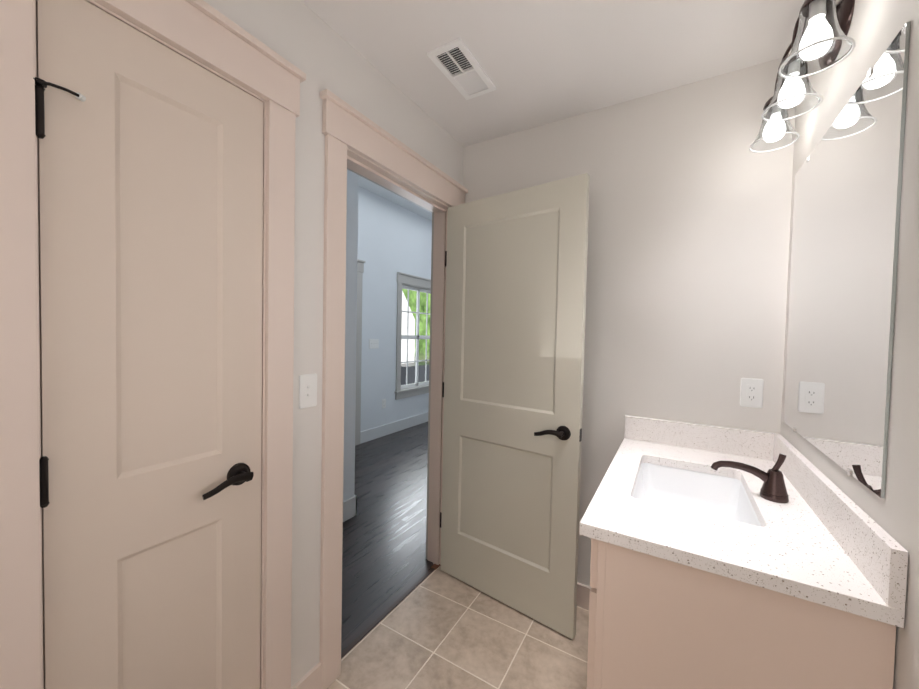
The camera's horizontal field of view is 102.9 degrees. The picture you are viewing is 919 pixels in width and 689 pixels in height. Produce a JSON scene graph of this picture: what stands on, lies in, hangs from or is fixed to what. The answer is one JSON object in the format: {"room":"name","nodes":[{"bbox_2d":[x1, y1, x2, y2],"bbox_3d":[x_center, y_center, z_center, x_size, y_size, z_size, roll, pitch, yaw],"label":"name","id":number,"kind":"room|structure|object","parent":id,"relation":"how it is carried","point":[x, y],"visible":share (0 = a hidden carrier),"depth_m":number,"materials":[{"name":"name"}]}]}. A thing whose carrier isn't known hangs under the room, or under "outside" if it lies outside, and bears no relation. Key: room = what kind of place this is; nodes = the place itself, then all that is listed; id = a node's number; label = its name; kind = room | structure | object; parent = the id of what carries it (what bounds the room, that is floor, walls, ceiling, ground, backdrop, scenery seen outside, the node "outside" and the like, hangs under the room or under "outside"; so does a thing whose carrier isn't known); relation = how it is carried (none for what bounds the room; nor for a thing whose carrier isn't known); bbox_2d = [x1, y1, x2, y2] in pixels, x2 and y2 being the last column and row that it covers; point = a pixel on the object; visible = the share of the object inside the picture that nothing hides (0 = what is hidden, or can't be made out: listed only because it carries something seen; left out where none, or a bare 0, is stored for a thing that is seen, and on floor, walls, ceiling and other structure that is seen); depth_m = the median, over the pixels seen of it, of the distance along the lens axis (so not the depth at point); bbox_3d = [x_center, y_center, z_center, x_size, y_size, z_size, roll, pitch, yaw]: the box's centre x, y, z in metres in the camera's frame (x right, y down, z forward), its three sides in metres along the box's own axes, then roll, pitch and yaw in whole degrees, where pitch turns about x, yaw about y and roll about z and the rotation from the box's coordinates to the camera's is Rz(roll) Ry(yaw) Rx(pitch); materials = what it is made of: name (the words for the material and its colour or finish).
{"room":"bathroom","nodes":[
{"label":"bathroom","id":0,"kind":"room"},
{"bbox_2d":[203,0,463,686],"bbox_3d":[-0.997,-0.218,0.597,0.120,3.050,3.725,2,2,31],"label":"wall","id":1,"kind":"structure","parent":0,"point":[312,45],"depth_m":1.29,"materials":[{"name":"paint"}]},
{"bbox_2d":[33,0,262,688],"bbox_3d":[-0.757,0.277,0.952,0.152,2.030,0.479,2,2,31],"label":"closet door","id":2,"kind":"structure","parent":1,"relation":"in","point":[150,193],"depth_m":0.90,"materials":[{"name":"paint"}]},
{"bbox_2d":[0,0,305,688],"bbox_3d":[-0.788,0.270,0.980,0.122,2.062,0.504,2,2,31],"label":"door frame","id":3,"kind":"structure","parent":1,"relation":"attached to","point":[111,13],"depth_m":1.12,"materials":[{"name":"paint"}]},
{"bbox_2d":[291,662,321,688],"bbox_3d":[-0.551,1.242,1.311,0.014,0.110,0.126,2,2,31],"label":"baseboard strip","id":4,"kind":"object","parent":1,"relation":"attached to","point":[311,678],"visible":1,"depth_m":1.33,"materials":[{"name":"paint"}]},
{"bbox_2d":[299,373,316,408],"bbox_3d":[-0.527,0.163,1.284,0.014,0.117,0.072,2,2,31],"label":"bathroom light switch","id":5,"kind":"object","parent":1,"relation":"attached to","point":[307,390],"visible":1,"depth_m":1.28,"materials":[{"name":"white plastic"}]},
{"bbox_2d":[319,89,467,688],"bbox_3d":[-0.244,0.198,1.739,0.038,2.186,1.000,2,2,31],"label":"door trim","id":6,"kind":"structure","parent":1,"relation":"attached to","point":[345,125],"depth_m":1.37,"materials":[{"name":"paint"}]},
{"bbox_2d":[347,148,448,564],"bbox_3d":[-0.327,0.195,1.791,0.159,2.186,1.004,2,2,31],"label":"door frame","id":7,"kind":"structure","parent":1,"relation":"attached to","point":[363,166],"depth_m":2.11,"materials":[{"name":"paint"}]},
{"bbox_2d":[440,251,446,527],"bbox_3d":[-0.081,0.266,2.092,0.043,1.591,0.002,2,2,31],"label":"entry jamb hinge leaves","id":8,"kind":"object","parent":1,"relation":"attached to","point":[443,382],"visible":0.36,"depth_m":2.10,"materials":[{"name":"grey"}]},
{"bbox_2d":[440,173,589,639],"bbox_3d":[0.225,0.273,1.830,0.771,2.030,0.152,2,2,37],"label":"entry door","id":9,"kind":"structure","parent":1,"relation":"in","point":[516,273],"depth_m":1.77,"materials":[{"name":"paint"}]},
{"bbox_2d":[343,169,358,500],"bbox_3d":[-2.291,-0.267,1.384,1.370,3.050,3.760,2,2,31],"label":"wall","id":10,"kind":"structure","parent":0,"point":[350,335],"depth_m":2.61,"materials":[{"name":"paint"}]},
{"bbox_2d":[343,495,356,521],"bbox_3d":[-1.722,1.209,1.078,0.015,0.140,3.775,2,2,31],"label":"baseboard","id":11,"kind":"structure","parent":10,"relation":"attached to","point":[349,508],"depth_m":2.63,"materials":[{"name":"paint"}]},
{"bbox_2d":[341,422,433,651],"bbox_3d":[-0.750,1.266,3.145,2.085,0.050,8.320,2,2,31],"label":"floor","id":12,"kind":"structure","parent":0,"point":[386,564],"depth_m":2.50,"materials":[{"name":"black wood"}]},
{"bbox_2d":[358,186,431,431],"bbox_3d":[-0.706,-0.344,5.279,0.120,3.050,4.560,2,2,31],"label":"wall","id":13,"kind":"structure","parent":0,"point":[394,239],"depth_m":4.72,"materials":[{"name":"paint"}]},
{"bbox_2d":[355,259,364,445],"bbox_3d":[-1.415,0.109,3.958,0.039,2.188,1.014,2,2,31],"label":"door frame","id":14,"kind":"structure","parent":13,"relation":"attached to","point":[360,267],"depth_m":4.33,"materials":[{"name":"paint"}]},
{"bbox_2d":[369,339,378,348],"bbox_3d":[-1.063,-0.007,4.566,0.015,0.117,0.164,2,2,31],"label":"light switch","id":15,"kind":"object","parent":13,"relation":"attached to","point":[373,343],"visible":1,"depth_m":4.56,"materials":[{"name":"white plastic"}]},
{"bbox_2d":[360,412,427,443],"bbox_3d":[-0.357,1.103,5.828,0.015,0.140,3.300,2,2,31],"label":"baseboard","id":16,"kind":"structure","parent":13,"relation":"attached to","point":[382,430],"depth_m":4.90,"materials":[{"name":"paint"}]},
{"bbox_2d":[394,272,430,399],"bbox_3d":[-0.604,-0.119,5.422,0.165,1.715,1.134,2,2,31],"label":"window","id":17,"kind":"structure","parent":13,"relation":"in","point":[408,282],"depth_m":5.23,"materials":[{"name":"paint"}]},
{"bbox_2d":[358,176,431,220],"bbox_3d":[-0.712,-1.848,3.073,2.260,0.080,8.560,2,2,31],"label":"ceiling","id":18,"kind":"structure","parent":0,"point":[364,183],"depth_m":4.62,"materials":[{"name":"paint"}]},
{"bbox_2d":[431,564,440,569],"bbox_3d":[-0.138,1.305,2.115,0.034,0.056,0.048,2,2,31],"label":"threshold","id":19,"kind":"object","parent":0,"point":[435,566],"visible":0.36,"depth_m":2.11,"materials":[{"name":"brown wood"}]},
{"bbox_2d":[327,566,588,688],"bbox_3d":[-0.331,1.355,0.296,1.505,0.050,3.605,2,2,31],"label":"floor","id":20,"kind":"structure","parent":0,"point":[437,628],"depth_m":1.57,"materials":[{"name":"beige tile"}]},
{"bbox_2d":[341,568,434,658],"bbox_3d":[-0.321,1.311,1.805,0.020,0.054,0.768,2,2,31],"label":"threshold strip","id":21,"kind":"object","parent":20,"relation":"on","point":[379,619],"visible":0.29,"depth_m":1.74,"materials":[{"name":"brown wood"}]},
{"bbox_2d":[579,415,907,688],"bbox_3d":[0.767,0.821,1.192,0.562,1.013,0.925,2,2,31],"label":"bathroom vanity","id":22,"kind":"object","parent":20,"relation":"on","point":[727,558],"visible":1,"depth_m":0.85,"materials":[{"name":"paint"}]},
{"bbox_2d":[579,438,904,627],"bbox_3d":[0.777,0.467,1.180,0.555,0.032,0.925,2,2,31],"label":"countertop","id":23,"kind":"structure","parent":22,"relation":"on","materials":[{"name":"stone"}]},
{"bbox_2d":[632,463,760,525],"bbox_3d":[0.751,0.565,1.197,0.340,0.165,0.488,2,2,31],"label":"sink","id":24,"kind":"object","parent":23,"relation":"in","point":[720,494],"depth_m":1.37,"materials":[{"name":"white ceramic"}]},
{"bbox_2d":[711,454,788,502],"bbox_3d":[0.882,0.387,1.117,0.191,0.136,0.067,2,2,31],"label":"faucet","id":25,"kind":"object","parent":23,"relation":"on","point":[773,489],"depth_m":1.08,"materials":[{"name":"brown metal"}]},
{"bbox_2d":[301,0,804,146],"bbox_3d":[-0.263,-1.147,0.216,1.470,0.080,3.605,2,2,31],"label":"ceiling","id":26,"kind":"structure","parent":0,"point":[541,62],"depth_m":1.38,"materials":[{"name":"paint"}]},
{"bbox_2d":[427,38,495,99],"bbox_3d":[0.018,-1.134,1.526,0.150,0.010,0.315,2,2,31],"label":"ceiling vent","id":27,"kind":"object","parent":26,"relation":"in","point":[455,62],"visible":1,"depth_m":1.51,"materials":[{"name":"white"}]},
{"bbox_2d":[463,57,794,586],"bbox_3d":[0.667,-0.218,1.845,1.710,3.050,0.120,2,2,31],"label":"wall","id":28,"kind":"structure","parent":0,"point":[690,193],"depth_m":1.61,"materials":[{"name":"paint"}]},
{"bbox_2d":[577,582,590,609],"bbox_3d":[0.370,1.243,1.966,0.890,0.110,0.014,2,2,31],"label":"baseboard","id":29,"kind":"structure","parent":28,"relation":"attached to","point":[583,593],"depth_m":1.81,"materials":[{"name":"paint"}]},
{"bbox_2d":[740,378,763,407],"bbox_3d":[1.177,0.195,1.475,0.072,0.117,0.007,2,2,31],"label":"outlet","id":30,"kind":"object","parent":28,"relation":"attached to","point":[751,392],"visible":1,"depth_m":1.47,"materials":[{"name":"white plastic"}]},
{"bbox_2d":[781,0,918,688],"bbox_3d":[0.364,0.099,-0.206,0.120,2.520,3.725,2,2,31],"label":"wall","id":31,"kind":"structure","parent":0,"point":[876,26],"depth_m":0.69,"materials":[{"name":"paint"}]},
{"bbox_2d":[749,0,854,152],"bbox_3d":[0.991,-0.855,1.067,0.161,0.324,0.574,2,2,31],"label":"sconce","id":32,"kind":"object","parent":31,"relation":"attached to","point":[821,41],"visible":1,"depth_m":0.94,"materials":[{"name":"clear glass"}]},
{"bbox_2d":[784,21,910,497],"bbox_3d":[1.034,-0.160,1.035,0.008,0.923,0.760,2,2,31],"label":"vanity mirror","id":33,"kind":"object","parent":31,"relation":"attached to","point":[846,220],"visible":0.88,"depth_m":0.88,"materials":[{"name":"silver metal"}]},
{"label":"outside","id":34,"kind":"structure","parent":0,"visible":0},
{"bbox_2d":[402,289,430,362],"bbox_3d":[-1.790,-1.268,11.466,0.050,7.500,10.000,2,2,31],"label":"tree","id":35,"kind":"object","parent":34,"point":[422,318],"depth_m":12.35,"materials":[{"name":"green plant"}]},
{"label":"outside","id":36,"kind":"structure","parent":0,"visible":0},
{"bbox_2d":[401,291,414,363],"bbox_3d":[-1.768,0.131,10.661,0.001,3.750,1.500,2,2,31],"label":"house","id":37,"kind":"structure","parent":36,"point":[411,345],"depth_m":10.94,"materials":[{"name":"white"}]},
{"bbox_2d":[401,362,428,384],"bbox_3d":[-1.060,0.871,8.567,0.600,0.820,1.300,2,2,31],"label":"vehicle","id":38,"kind":"object","parent":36,"point":[411,373],"visible":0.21,"depth_m":8.08,"materials":[{"name":"grey"}]}
]}

